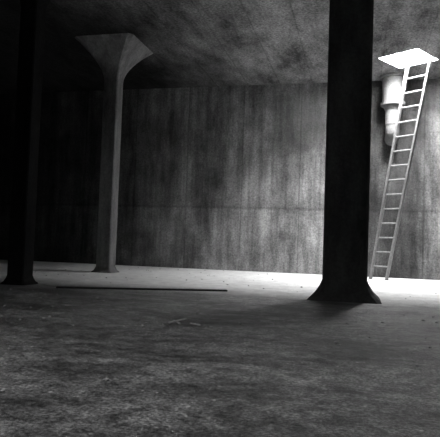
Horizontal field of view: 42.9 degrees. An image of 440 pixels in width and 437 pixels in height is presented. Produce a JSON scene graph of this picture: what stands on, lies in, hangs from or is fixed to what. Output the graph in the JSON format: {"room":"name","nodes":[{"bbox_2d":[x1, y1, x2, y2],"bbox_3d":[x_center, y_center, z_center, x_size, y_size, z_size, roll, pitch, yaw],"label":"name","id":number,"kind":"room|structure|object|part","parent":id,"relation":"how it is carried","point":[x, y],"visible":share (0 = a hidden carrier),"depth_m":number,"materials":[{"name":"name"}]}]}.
{"room":"underground water reservoir","nodes":[
{"label":"underground water reservoir","id":0,"kind":"room"},
{"bbox_2d":[0,260,439,436],"bbox_3d":[-2.438,0.925,4.785,19.600,0.300,18.800,1,-3,14],"label":"floor","id":1,"kind":"structure","parent":0,"point":[166,380],"depth_m":3.20,"materials":[{"name":"concrete"}]},
{"bbox_2d":[0,0,50,285],"bbox_3d":[-2.639,-1.359,7.689,1.090,4.500,1.090,1,-3,14],"label":"concrete column","id":2,"kind":"structure","parent":1,"relation":"on","point":[33,12],"depth_m":7.58,"materials":[{"name":"grey concrete"}]},
{"bbox_2d":[75,33,152,272],"bbox_3d":[-2.164,-1.195,11.059,1.210,4.500,1.210,1,-3,14],"label":"concrete column","id":3,"kind":"structure","parent":1,"relation":"on","point":[115,54],"depth_m":10.91,"materials":[{"name":"grey concrete"}]},
{"bbox_2d":[56,286,227,291],"bbox_3d":[-1.003,0.928,7.380,2.229,0.020,0.100,2,-3,-10],"label":"wooden plank","id":4,"kind":"object","parent":1,"relation":"on","point":[63,287],"visible":1,"depth_m":7.33,"materials":[{"name":"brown wood"}]},
{"bbox_2d":[168,318,200,325],"bbox_3d":[-0.262,0.814,4.431,0.279,0.032,0.179,1,-3,14],"label":"scraps","id":5,"kind":"object","parent":1,"relation":"on","point":[173,321],"visible":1,"depth_m":4.41,"materials":[{"name":"stone"}]},
{"bbox_2d":[0,267,437,391],"bbox_3d":[0.218,0.964,7.116,8.954,0.021,11.595,1,-3,14],"label":"rubble","id":6,"kind":"object","parent":1,"relation":"on","point":[417,365],"visible":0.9,"depth_m":4.55,"materials":[{"name":"stone"}]},
{"bbox_2d":[307,0,381,303],"bbox_3d":[1.650,-1.232,7.165,1.540,4.500,1.540,1,-3,14],"label":"concrete column","id":7,"kind":"structure","parent":1,"relation":"on","point":[350,45],"depth_m":6.88,"materials":[{"name":"grey concrete"}]},
{"bbox_2d":[369,55,432,279],"bbox_3d":[3.719,-1.008,11.541,1.244,4.583,0.188,0,-3,36],"label":"wooden ladder","id":8,"kind":"object","parent":1,"relation":"on","point":[429,60],"visible":0.97,"depth_m":11.52,"materials":[{"name":"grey wood"}]},
{"bbox_3d":[3.545,-1.007,11.717,0.758,4.583,0.080,0,-3,34],"label":"rail","id":9,"kind":"part","parent":8,"relation":"part of","materials":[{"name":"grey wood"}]},
{"bbox_2d":[0,79,439,279],"bbox_3d":[-0.132,-1.002,13.857,19.600,4.500,0.300,1,-3,14],"label":"wall","id":10,"kind":"structure","parent":0,"point":[218,177],"depth_m":13.67,"materials":[{"name":"concrete"}]},
{"bbox_2d":[380,72,404,145],"bbox_3d":[3.846,-2.420,12.475,0.580,1.508,0.608,1,-3,14],"label":"pipe","id":11,"kind":"object","parent":10,"relation":"attached to","point":[392,83],"visible":0.79,"depth_m":12.30,"materials":[{"name":"metal"}]},
{"bbox_2d":[0,0,439,93],"bbox_3d":[-2.272,-3.827,4.993,19.600,0.220,18.800,1,-3,14],"label":"ceiling","id":12,"kind":"structure","parent":0,"point":[193,43],"depth_m":10.58,"materials":[{"name":"concrete"}]},
{"bbox_2d":[379,49,437,67],"bbox_3d":[3.817,-3.458,11.346,1.035,0.459,1.035,4,-3,-43],"label":"shaft","id":13,"kind":"object","parent":12,"relation":"attached to","point":[399,60],"visible":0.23,"depth_m":11.73,"materials":[{"name":"concrete"}]}
]}

